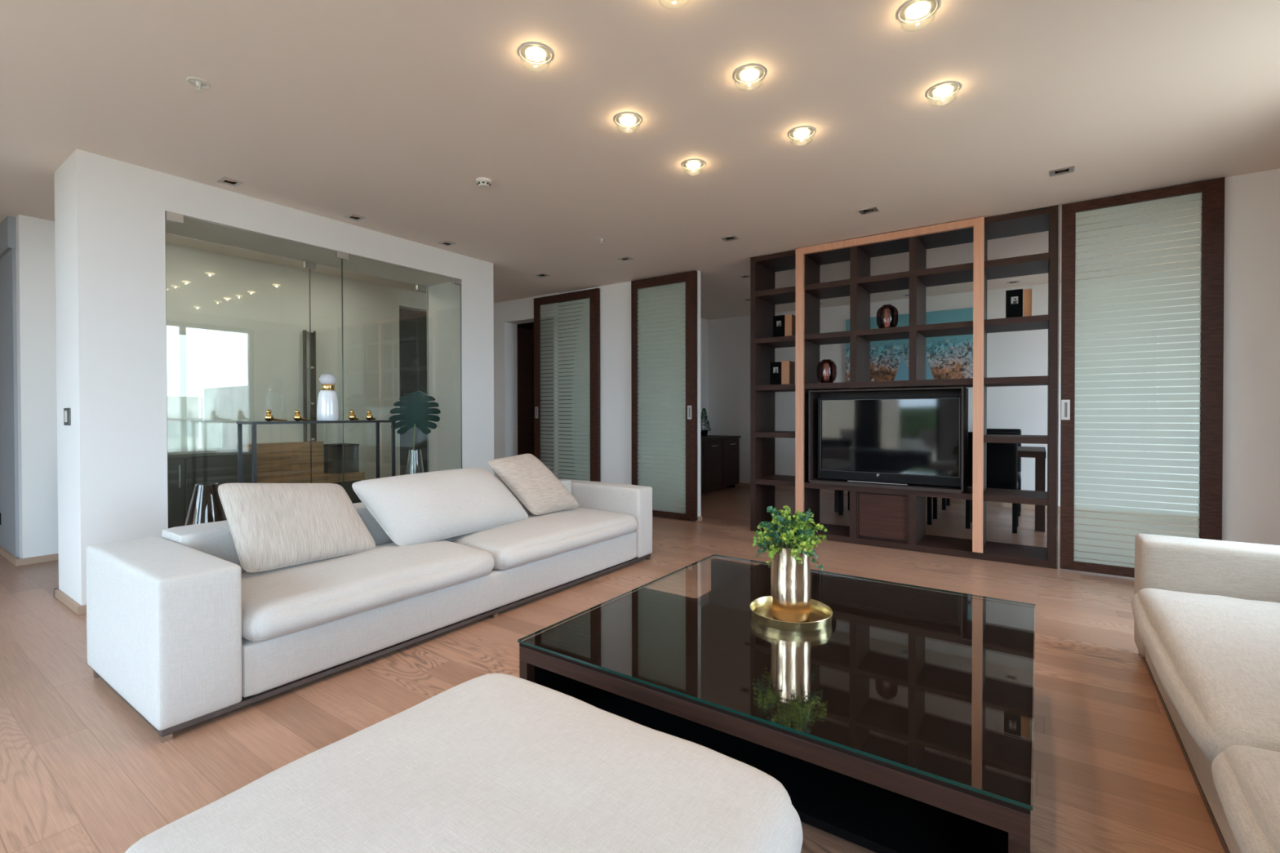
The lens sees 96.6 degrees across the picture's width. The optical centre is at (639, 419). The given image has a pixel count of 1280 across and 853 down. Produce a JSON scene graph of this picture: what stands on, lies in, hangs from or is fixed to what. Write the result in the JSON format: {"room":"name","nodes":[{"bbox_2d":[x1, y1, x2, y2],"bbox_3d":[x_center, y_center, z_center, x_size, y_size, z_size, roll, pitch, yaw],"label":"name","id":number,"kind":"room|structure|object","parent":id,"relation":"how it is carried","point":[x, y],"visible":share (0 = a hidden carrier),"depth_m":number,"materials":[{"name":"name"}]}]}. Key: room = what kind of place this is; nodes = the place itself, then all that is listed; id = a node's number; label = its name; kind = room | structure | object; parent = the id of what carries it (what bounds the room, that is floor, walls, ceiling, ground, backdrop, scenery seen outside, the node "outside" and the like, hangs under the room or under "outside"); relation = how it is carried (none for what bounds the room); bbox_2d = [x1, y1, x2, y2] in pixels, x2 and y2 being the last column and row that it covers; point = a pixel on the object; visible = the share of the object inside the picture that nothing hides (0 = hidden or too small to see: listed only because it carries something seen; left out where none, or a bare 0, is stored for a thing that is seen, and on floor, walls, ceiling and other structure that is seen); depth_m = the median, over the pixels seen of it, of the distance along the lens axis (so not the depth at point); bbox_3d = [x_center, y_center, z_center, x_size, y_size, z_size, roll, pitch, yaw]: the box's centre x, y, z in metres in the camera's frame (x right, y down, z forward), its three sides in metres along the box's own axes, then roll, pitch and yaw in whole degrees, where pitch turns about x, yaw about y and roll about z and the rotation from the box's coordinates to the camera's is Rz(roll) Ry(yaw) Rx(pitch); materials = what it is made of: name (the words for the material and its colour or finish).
{"room":"living room","nodes":[
{"label":"living room","id":0,"kind":"room"},
{"bbox_2d":[0,215,19,559],"bbox_3d":[-5.989,-0.234,5.273,2.540,2.750,0.105,0,1,35],"label":"wall","id":1,"kind":"structure","parent":0,"point":[9,462],"depth_m":4.64,"materials":[{"name":"grey paint"}]},
{"bbox_2d":[0,545,58,566],"bbox_3d":[-5.875,1.116,5.333,2.670,0.050,0.300,0,1,35],"label":"baseboard","id":2,"kind":"structure","parent":1,"relation":"attached to","point":[6,554],"depth_m":4.56,"materials":[{"name":"beige wood"}]},
{"bbox_2d":[15,214,426,559],"bbox_3d":[-3.610,-0.248,6.384,0.130,2.750,4.560,0,1,35],"label":"wall","id":3,"kind":"structure","parent":0,"point":[235,326],"depth_m":5.65,"materials":[{"name":"white paint"}]},
{"bbox_2d":[53,149,493,605],"bbox_3d":[-2.658,-0.235,4.829,0.570,2.750,3.140,0,1,35],"label":"wall partition","id":4,"kind":"structure","parent":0,"point":[110,240],"depth_m":3.64,"materials":[{"name":"white paint"}]},
{"bbox_2d":[63,408,71,425],"bbox_3d":[-3.550,-0.015,3.531,0.135,0.107,0.011,0,1,35],"label":"light switch","id":5,"kind":"object","parent":4,"relation":"attached to","point":[67,420],"visible":1,"depth_m":3.52,"materials":[{"name":"grey metal"}]},
{"bbox_2d":[53,588,86,614],"bbox_3d":[-2.656,1.117,4.842,0.610,0.046,3.180,0,1,35],"label":"baseboard","id":6,"kind":"structure","parent":4,"relation":"attached to","point":[78,609],"depth_m":3.48,"materials":[{"name":"beige wood"}]},
{"bbox_2d":[164,210,462,501],"bbox_3d":[-2.428,-0.114,4.679,0.034,2.502,2.321,0,1,35],"label":"window","id":7,"kind":"structure","parent":4,"relation":"in","point":[170,216],"depth_m":4.67,"materials":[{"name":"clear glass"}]},
{"bbox_2d":[303,261,428,483],"bbox_3d":[-2.871,-0.116,4.988,0.034,2.502,2.321,0,1,35],"label":"window","id":8,"kind":"structure","parent":4,"relation":"in","point":[307,264],"depth_m":4.98,"materials":[{"name":"clear glass"}]},
{"bbox_2d":[399,308,427,475],"bbox_3d":[-4.716,-0.253,7.114,2.520,2.750,4.370,0,1,35],"label":"wall","id":9,"kind":"structure","parent":0,"point":[412,324],"depth_m":8.61,"materials":[{"name":"paint"}]},
{"bbox_2d":[400,391,413,407],"bbox_3d":[-3.472,-0.264,8.593,0.023,0.300,0.260,0,1,35],"label":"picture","id":10,"kind":"object","parent":9,"relation":"attached to","point":[402,393],"visible":0.24,"depth_m":8.52,"materials":[{"name":"black"}]},
{"bbox_2d":[0,486,1225,852],"bbox_3d":[-0.185,1.192,4.197,13.300,0.100,10.750,0,1,35],"label":"floor","id":11,"kind":"structure","parent":0,"point":[82,771],"depth_m":2.31,"materials":[{"name":"brown wood"}]},
{"bbox_2d":[167,448,252,528],"bbox_3d":[-4.170,0.723,5.053,0.463,0.835,1.180,0,1,35],"label":"credenza","id":12,"kind":"object","parent":11,"relation":"on","point":[186,469],"visible":0.41,"depth_m":5.07,"materials":[{"name":"brown wood"}]},
{"bbox_2d":[236,441,364,503],"bbox_3d":[-3.528,0.688,5.992,0.440,0.885,1.065,0,1,35],"label":"sideboard","id":13,"kind":"object","parent":11,"relation":"on","point":[277,462],"visible":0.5,"depth_m":5.92,"materials":[{"name":"brown wood"}]},
{"bbox_2d":[302,329,316,441],"bbox_3d":[-3.592,-0.359,6.199,0.070,1.204,0.104,0,1,35],"label":"door handle","id":14,"kind":"object","parent":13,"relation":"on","point":[313,411],"visible":0.84,"depth_m":6.20,"materials":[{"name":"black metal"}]},
{"bbox_2d":[324,443,359,474],"bbox_3d":[-3.336,0.432,6.318,0.310,0.309,0.295,0,1,35],"label":"storage box","id":15,"kind":"object","parent":13,"relation":"on","point":[333,453],"visible":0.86,"depth_m":6.21,"materials":[{"name":"black glass"}]},
{"bbox_2d":[235,420,395,483],"bbox_3d":[-2.301,0.579,4.141,0.250,1.133,0.997,0,1,35],"label":"console table","id":16,"kind":"object","parent":11,"relation":"on","point":[240,424],"visible":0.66,"depth_m":3.81,"materials":[{"name":"black metal"}]},
{"bbox_2d":[264,409,287,421],"bbox_3d":[-2.443,-0.025,3.833,0.051,0.080,0.142,0,1,35],"label":"bird figurine","id":17,"kind":"object","parent":16,"relation":"on","point":[268,416],"visible":1,"depth_m":3.79,"materials":[{"name":"gold metal"}]},
{"bbox_2d":[293,409,310,421],"bbox_3d":[-2.349,-0.026,3.968,0.051,0.080,0.113,0,1,35],"label":"bird figurine","id":18,"kind":"object","parent":16,"relation":"on","point":[297,416],"visible":1,"depth_m":3.93,"materials":[{"name":"gold metal"}]},
{"bbox_2d":[316,373,339,421],"bbox_3d":[-2.277,-0.161,4.162,0.145,0.347,0.145,0,1,35],"label":"decorative bottle","id":19,"kind":"object","parent":16,"relation":"on","point":[327,406],"visible":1,"depth_m":4.11,"materials":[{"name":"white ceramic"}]},
{"bbox_2d":[348,409,359,420],"bbox_3d":[-2.147,-0.030,4.271,0.049,0.081,0.078,0,1,9],"label":"bird figurine","id":20,"kind":"object","parent":16,"relation":"on","point":[352,416],"visible":0.94,"depth_m":4.25,"materials":[{"name":"gold metal"}]},
{"bbox_2d":[365,410,376,420],"bbox_3d":[-2.070,-0.029,4.380,0.047,0.078,0.077,0,1,10],"label":"bird figurine","id":21,"kind":"object","parent":16,"relation":"on","point":[369,416],"visible":0.98,"depth_m":4.36,"materials":[{"name":"gold metal"}]},
{"bbox_2d":[85,479,652,742],"bbox_3d":[-1.181,0.837,3.592,1.034,0.624,3.189,0,1,35],"label":"sofa","id":22,"kind":"object","parent":11,"relation":"on","point":[177,628],"visible":0.94,"depth_m":2.53,"materials":[{"name":"beige fabric"}]},
{"bbox_2d":[217,483,375,572],"bbox_3d":[-1.722,0.511,2.917,0.233,0.412,0.676,0,1,35],"label":"pillow","id":23,"kind":"object","parent":22,"relation":"on","point":[273,526],"visible":1,"depth_m":2.81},
{"bbox_2d":[241,540,493,641],"bbox_3d":[-1.455,0.805,2.957,0.754,0.188,1.283,0,1,35],"label":"seat cushion","id":24,"kind":"object","parent":22,"relation":"on","point":[281,604],"depth_m":2.68,"materials":[{"name":"beige fabric"}]},
{"bbox_2d":[351,467,528,546],"bbox_3d":[-1.206,0.531,3.625,0.351,0.404,1.176,0,1,35],"label":"pillow","id":25,"kind":"object","parent":22,"relation":"on","point":[415,508],"visible":1,"depth_m":3.42,"materials":[{"name":"beige fabric"}]},
{"bbox_2d":[488,453,578,515],"bbox_3d":[-0.778,0.481,4.280,0.273,0.434,0.731,0,1,35],"label":"pillow","id":26,"kind":"object","parent":22,"relation":"on","point":[528,479],"visible":1,"depth_m":4.17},
{"bbox_2d":[440,507,637,570],"bbox_3d":[-0.681,0.794,4.064,0.754,0.186,1.423,0,1,35],"label":"seat cushion","id":27,"kind":"object","parent":22,"relation":"on","point":[535,540],"depth_m":3.76,"materials":[{"name":"beige fabric"}]},
{"bbox_2d":[405,448,423,474],"bbox_3d":[-1.872,0.697,4.748,0.210,0.885,0.210,0,1,35],"label":"floor vase","id":28,"kind":"object","parent":11,"relation":"on","point":[417,449],"visible":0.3,"depth_m":4.73,"materials":[{"name":"clear glass"}]},
{"bbox_2d":[388,390,440,474],"bbox_3d":[-1.856,0.401,4.731,0.427,1.278,0.072,-1,1,-40],"label":"monstera leaf","id":29,"kind":"object","parent":28,"relation":"in","point":[415,412],"visible":0.95,"depth_m":4.72,"materials":[{"name":"green plant"}]},
{"bbox_2d":[124,673,802,852],"bbox_3d":[-0.309,0.953,1.110,1.047,0.434,0.972,0,1,35],"label":"ottoman","id":30,"kind":"object","parent":11,"relation":"on","point":[489,762],"visible":1,"depth_m":1.14,"materials":[{"name":"beige fabric"}]},
{"bbox_2d":[517,322,533,455],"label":"door","id":31,"kind":"structure","parent":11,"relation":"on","point":[525,331],"depth_m":8.28,"materials":[{"name":"brown wood"}]},
{"bbox_2d":[701,435,740,492],"bbox_3d":[0.842,0.687,8.567,0.628,0.825,1.820,0,1,35],"label":"sideboard","id":32,"kind":"object","parent":11,"relation":"on","point":[720,454],"visible":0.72,"depth_m":8.59,"materials":[{"name":"black wood"}]},
{"bbox_2d":[700,408,711,435],"bbox_3d":[1.026,0.044,9.164,0.244,0.446,0.242,0,1,35],"label":"plant","id":33,"kind":"object","parent":32,"relation":"on","point":[704,433],"visible":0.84,"depth_m":9.13,"materials":[{"name":"green plant"}]},
{"bbox_2d":[517,554,1035,852],"bbox_3d":[0.615,0.971,2.221,1.514,0.374,1.506,0,1,35],"label":"coffee table","id":34,"kind":"object","parent":11,"relation":"on","point":[903,723],"visible":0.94,"depth_m":1.75,"materials":[{"name":"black glass"}]},
{"bbox_2d":[750,595,832,631],"bbox_3d":[0.596,0.765,2.257,0.317,0.036,0.317,0,1,35],"label":"tray","id":35,"kind":"object","parent":34,"relation":"on","point":[821,615],"visible":0.63,"depth_m":2.22,"materials":[{"name":"gold metal"}]},
{"bbox_2d":[770,540,811,622],"bbox_3d":[0.596,0.637,2.256,0.156,0.289,0.156,0,1,35],"label":"vase","id":36,"kind":"object","parent":35,"relation":"on","point":[790,582],"visible":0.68,"depth_m":2.19,"materials":[{"name":"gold metal"}]},
{"bbox_2d":[752,505,826,570],"bbox_3d":[0.592,0.460,2.254,0.288,0.237,0.283,0,1,18],"label":"plant","id":37,"kind":"object","parent":36,"relation":"in","point":[795,530],"visible":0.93,"depth_m":2.21,"materials":[{"name":"green plant"}]},
{"bbox_2d":[576,686,1008,852],"bbox_3d":[0.447,1.113,1.981,1.450,0.025,0.618,0,1,35],"label":"shelf","id":38,"kind":"object","parent":34,"relation":"attached to","point":[877,820],"depth_m":1.64,"materials":[{"name":"black"}]},
{"bbox_2d":[838,490,849,515],"bbox_3d":[2.612,0.619,6.681,0.440,0.990,0.465,0,1,35],"label":"dining chair","id":39,"kind":"object","parent":11,"relation":"on","point":[840,492],"visible":0.02,"depth_m":6.62,"materials":[{"name":"black"}]},
{"bbox_2d":[795,216,984,553],"bbox_3d":[2.115,-0.247,4.993,1.533,2.730,0.038,0,1,35],"label":"frame","id":40,"kind":"object","parent":11,"relation":"on","point":[978,224],"visible":0.84,"depth_m":4.60,"materials":[{"name":"brown wood"}]},
{"bbox_2d":[750,204,1057,568],"bbox_3d":[2.267,-0.245,5.214,2.489,2.746,0.550,0,1,35],"label":"bookcase","id":41,"kind":"object","parent":11,"relation":"on","point":[882,515],"visible":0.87,"depth_m":5.06,"materials":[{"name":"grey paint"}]},
{"bbox_2d":[769,360,795,384],"bbox_3d":[1.446,-0.461,5.790,0.200,0.240,0.162,0,1,35],"label":"box","id":42,"kind":"object","parent":41,"relation":"on","point":[783,372],"visible":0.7,"depth_m":5.73,"materials":[{"name":"black"}]},
{"bbox_2d":[773,314,795,337],"bbox_3d":[1.468,-0.924,5.770,0.195,0.235,0.162,0,1,35],"label":"box","id":43,"kind":"object","parent":41,"relation":"on","point":[783,325],"visible":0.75,"depth_m":5.70,"materials":[{"name":"black"}]},
{"bbox_2d":[816,359,836,382],"bbox_3d":[1.802,-0.457,5.506,0.190,0.236,0.190,0,1,35],"label":"vase","id":44,"kind":"object","parent":41,"relation":"on","point":[826,369],"visible":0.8,"depth_m":5.44,"materials":[{"name":"brown metal"}]},
{"bbox_2d":[875,304,898,328],"bbox_3d":[2.251,-0.919,5.188,0.190,0.236,0.190,0,1,35],"label":"vase","id":45,"kind":"object","parent":41,"relation":"on","point":[887,315],"visible":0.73,"depth_m":5.12,"materials":[{"name":"brown ceramic"}]},
{"bbox_2d":[870,338,908,381],"bbox_3d":[3.460,-0.812,7.911,0.487,0.563,0.042,0,1,35],"label":"painting","id":46,"kind":"object","parent":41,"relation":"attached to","point":[889,359],"depth_m":7.89,"materials":[{"name":"blue"}]},
{"bbox_2d":[817,395,961,487],"bbox_3d":[2.173,0.190,5.042,1.183,0.770,0.087,0,1,35],"label":"television","id":47,"kind":"object","parent":41,"relation":"in","point":[899,441],"visible":0.98,"depth_m":5.00,"materials":[{"name":"black"}]},
{"bbox_2d":[925,333,973,379],"bbox_3d":[4.061,-0.809,7.492,0.541,0.563,0.042,0,1,35],"label":"painting","id":48,"kind":"object","parent":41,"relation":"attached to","point":[950,357],"depth_m":7.47,"materials":[{"name":"blue"}]},
{"bbox_2d":[1005,288,1031,317],"bbox_3d":[3.083,-0.921,4.642,0.173,0.245,0.162,0,1,35],"label":"box","id":49,"kind":"object","parent":41,"relation":"on","point":[1019,301],"visible":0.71,"depth_m":4.58,"materials":[{"name":"black"}]},
{"bbox_2d":[927,497,937,524],"bbox_3d":[3.020,0.622,6.322,0.440,0.990,0.465,0,1,35],"label":"dining chair","id":50,"kind":"object","parent":11,"relation":"on","point":[929,499],"visible":0.02,"depth_m":6.04,"materials":[{"name":"black"}]},
{"bbox_2d":[834,446,1045,532],"bbox_3d":[3.436,0.713,6.616,2.066,0.800,0.930,0,1,35],"label":"dining table","id":51,"kind":"object","parent":11,"relation":"on","point":[1038,453],"visible":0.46,"depth_m":5.69,"materials":[{"name":"black wood"}]},
{"bbox_2d":[942,497,950,510],"bbox_3d":[3.664,0.612,7.245,0.440,0.990,0.465,0,1,35],"label":"dining chair","id":52,"kind":"object","parent":11,"relation":"on","point":[945,501],"visible":0.02,"depth_m":6.96,"materials":[{"name":"black"}]},
{"bbox_2d":[965,431,1018,533],"bbox_3d":[3.639,0.625,5.890,0.440,0.990,0.465,0,1,35],"label":"dining chair","id":53,"kind":"object","parent":11,"relation":"on","point":[1002,458],"visible":0.59,"depth_m":5.66,"materials":[{"name":"black"}]},
{"bbox_2d":[986,428,1021,516],"bbox_3d":[4.283,0.615,6.813,0.440,0.990,0.465,0,1,35],"label":"dining chair","id":54,"kind":"object","parent":11,"relation":"on","point":[1018,432],"visible":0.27,"depth_m":6.85,"materials":[{"name":"black"}]},
{"bbox_2d":[1131,533,1279,852],"bbox_3d":[1.894,0.853,1.260,1.016,0.624,3.189,0,1,35],"label":"sofa","id":55,"kind":"object","parent":11,"relation":"on","point":[1206,612],"visible":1,"depth_m":1.82,"materials":[{"name":"beige fabric"}]},
{"bbox_2d":[1131,587,1279,762],"bbox_3d":[2.135,0.814,1.849,0.734,0.179,1.495,0,1,35],"label":"seat cushion","id":56,"kind":"object","parent":55,"relation":"on","point":[1215,652],"depth_m":1.81,"materials":[{"name":"beige fabric"}]},
{"bbox_2d":[1211,745,1279,852],"bbox_3d":[1.368,0.824,0.747,0.733,0.181,1.195,0,1,35],"label":"seat cushion","id":57,"kind":"object","parent":55,"relation":"on","point":[1246,779],"depth_m":1.21,"materials":[{"name":"beige fabric"}]},
{"bbox_2d":[0,0,1279,319],"bbox_3d":[-0.219,-1.733,4.129,13.300,0.250,10.850,0,1,35],"label":"ceiling","id":58,"kind":"structure","parent":0,"point":[388,113],"depth_m":3.01,"materials":[{"name":"beige paint"}]},
{"bbox_2d":[186,76,210,93],"bbox_3d":[-2.086,-1.571,2.696,0.092,0.040,0.092,0,1,35],"label":"sprinkler","id":59,"kind":"object","parent":58,"relation":"attached to","point":[198,82],"visible":1,"depth_m":2.69,"materials":[{"name":"grey plastic"}]},
{"bbox_2d":[217,177,243,186],"bbox_3d":[-2.762,-1.639,3.845,0.128,0.084,0.108,0,1,35],"label":"recessed light","id":60,"kind":"object","parent":58,"relation":"in","point":[226,180],"visible":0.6,"depth_m":3.85,"materials":[{"name":"grey metal"}]},
{"bbox_2d":[343,213,365,221],"bbox_3d":[-2.273,-1.646,4.546,0.128,0.084,0.108,0,1,35],"label":"recessed light","id":61,"kind":"object","parent":58,"relation":"in","point":[354,217],"visible":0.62,"depth_m":4.56,"materials":[{"name":"grey metal"}]},
{"bbox_2d":[437,240,456,246],"bbox_3d":[-1.776,-1.653,5.240,0.128,0.084,0.108,0,1,35],"label":"recessed light","id":62,"kind":"object","parent":58,"relation":"in","point":[446,243],"visible":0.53,"depth_m":5.24,"materials":[{"name":"grey metal"}]},
{"bbox_2d":[475,177,491,188],"bbox_3d":[-1.049,-1.583,3.832,0.104,0.042,0.104,0,1,35],"label":"smoke detector","id":63,"kind":"object","parent":58,"relation":"attached to","point":[482,182],"visible":1,"depth_m":3.80,"materials":[{"name":"grey plastic"}]},
{"bbox_2d":[519,42,552,66],"bbox_3d":[-0.454,-1.569,2.484,0.144,0.046,0.144,0,1,35],"label":"recessed light","id":64,"kind":"object","parent":58,"relation":"in","point":[535,54],"visible":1,"depth_m":2.47,"materials":[{"name":"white glass"}]},
{"bbox_2d":[535,273,550,277],"bbox_3d":[-1.101,-1.666,6.447,0.128,0.084,0.108,0,1,35],"label":"recessed light","id":65,"kind":"object","parent":58,"relation":"in","point":[541,275],"visible":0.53,"depth_m":6.45,"materials":[{"name":"grey metal"}]},
{"bbox_2d":[596,237,606,244],"bbox_3d":[-0.346,-1.597,5.128,0.092,0.040,0.092,0,1,35],"label":"sprinkler","id":66,"kind":"object","parent":58,"relation":"attached to","point":[601,239],"visible":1,"depth_m":5.12,"materials":[{"name":"grey plastic"}]},
{"bbox_2d":[617,256,633,261],"bbox_3d":[-0.148,-1.661,5.769,0.128,0.084,0.108,0,1,35],"label":"recessed light","id":67,"kind":"object","parent":58,"relation":"in","point":[623,259],"visible":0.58,"depth_m":5.77,"materials":[{"name":"grey metal"}]},
{"bbox_2d":[614,112,641,129],"bbox_3d":[-0.065,-1.575,3.041,0.144,0.046,0.144,0,1,35],"label":"recessed light","id":68,"kind":"object","parent":58,"relation":"in","point":[627,119],"visible":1,"depth_m":3.03,"materials":[{"name":"clear glass"}]},
{"bbox_2d":[682,159,705,171],"bbox_3d":[0.337,-1.581,3.590,0.144,0.046,0.144,0,1,35],"label":"recessed light","id":69,"kind":"object","parent":58,"relation":"in","point":[692,165],"visible":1,"depth_m":3.58,"materials":[{"name":"clear glass"}]},
{"bbox_2d":[720,235,739,241],"bbox_3d":[0.805,-1.657,5.098,0.128,0.084,0.108,0,1,35],"label":"recessed light","id":70,"kind":"object","parent":58,"relation":"in","point":[730,237],"visible":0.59,"depth_m":5.10,"materials":[{"name":"grey metal"}]},
{"bbox_2d":[737,275,750,278],"bbox_3d":[1.206,-1.670,6.520,0.128,0.084,0.108,0,1,35],"label":"recessed light","id":71,"kind":"object","parent":58,"relation":"in","point":[743,276],"visible":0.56,"depth_m":6.54,"materials":[{"name":"grey metal"}]},
{"bbox_2d":[733,64,765,87],"bbox_3d":[0.506,-1.572,2.636,0.144,0.046,0.144,0,1,35],"label":"recessed light","id":72,"kind":"object","parent":58,"relation":"in","point":[749,74],"visible":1,"depth_m":2.62,"materials":[{"name":"clear glass"}]},
{"bbox_2d":[788,126,815,141],"bbox_3d":[0.904,-1.578,3.188,0.144,0.046,0.144,0,1,35],"label":"recessed light","id":73,"kind":"object","parent":58,"relation":"in","point":[802,133],"visible":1,"depth_m":3.18,"materials":[{"name":"clear glass"}]},
{"bbox_2d":[858,206,879,214],"bbox_3d":[1.771,-1.652,4.412,0.128,0.084,0.108,0,1,35],"label":"recessed light","id":74,"kind":"object","parent":58,"relation":"in","point":[875,209],"visible":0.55,"depth_m":4.42,"materials":[{"name":"grey metal"}]},
{"bbox_2d":[897,0,938,26],"bbox_3d":[1.080,-1.569,2.218,0.144,0.046,0.144,0,1,35],"label":"recessed light","id":75,"kind":"object","parent":58,"relation":"in","point":[918,10],"visible":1,"depth_m":2.21,"materials":[{"name":"clear glass"}]},
{"bbox_2d":[926,81,959,101],"bbox_3d":[1.473,-1.575,2.772,0.144,0.046,0.144,0,1,35],"label":"recessed light","id":76,"kind":"object","parent":58,"relation":"in","point":[944,91],"visible":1,"depth_m":2.76,"materials":[{"name":"clear glass"}]},
{"bbox_2d":[1006,280,1019,284],"bbox_3d":[4.469,-1.679,6.827,0.128,0.084,0.108,0,1,35],"label":"recessed light","id":77,"kind":"object","parent":58,"relation":"in","point":[1014,282],"visible":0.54,"depth_m":6.84,"materials":[{"name":"grey metal"}]},
{"bbox_2d":[1049,165,1074,176],"bbox_3d":[2.735,-1.647,3.696,0.128,0.084,0.108,0,1,35],"label":"recessed light","id":78,"kind":"object","parent":58,"relation":"in","point":[1069,169],"visible":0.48,"depth_m":3.71,"materials":[{"name":"grey metal"}]},
{"bbox_2d":[493,168,1279,568],"bbox_3d":[1.084,-0.253,6.076,8.180,2.750,0.490,0,1,35],"label":"wall","id":79,"kind":"structure","parent":0,"point":[1251,491],"depth_m":3.79,"materials":[{"name":"white paint"}]},
{"bbox_2d":[533,288,600,481],"bbox_3d":[-0.953,-0.252,7.309,1.098,2.708,0.050,0,1,35],"label":"door","id":80,"kind":"structure","parent":79,"relation":"in","point":[571,308],"depth_m":7.29,"materials":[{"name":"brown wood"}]},
{"bbox_2d":[631,270,697,520],"bbox_3d":[0.262,-0.254,6.461,0.859,2.723,0.050,0,1,35],"label":"door","id":81,"kind":"structure","parent":79,"relation":"in","point":[689,279],"depth_m":6.44,"materials":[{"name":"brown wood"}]},
{"bbox_2d":[1059,177,1224,577],"bbox_3d":[3.520,-0.238,4.041,0.865,2.726,0.050,0,1,35],"label":"door","id":82,"kind":"structure","parent":79,"relation":"in","point":[1211,192],"depth_m":4.03,"materials":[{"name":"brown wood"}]},
{"bbox_2d":[700,266,1200,512],"bbox_3d":[3.837,-0.257,5.966,8.780,2.750,3.060,0,1,35],"label":"wall","id":83,"kind":"structure","parent":0,"point":[725,343],"depth_m":7.27,"materials":[{"name":"white paint"}]},
{"bbox_2d":[697,515,702,521],"bbox_3d":[2.433,1.105,4.959,4.442,0.050,0.083,0,1,37],"label":"baseboard","id":84,"kind":"structure","parent":83,"relation":"attached to","point":[699,518],"depth_m":6.26,"materials":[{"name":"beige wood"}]},
{"bbox_2d":[925,307,973,324],"bbox_3d":[4.059,-1.347,7.488,0.540,0.166,0.042,0,1,35],"label":"painting","id":85,"kind":"object","parent":83,"relation":"attached to","point":[961,314],"depth_m":7.47,"materials":[{"name":"blue"}]},
{"bbox_2d":[734,482,1199,519],"bbox_3d":[4.644,1.077,7.123,8.530,0.060,0.020,0,1,35],"label":"baseboard","id":86,"kind":"structure","parent":83,"relation":"attached to","point":[744,485],"depth_m":7.26,"materials":[{"name":"beige wood"}]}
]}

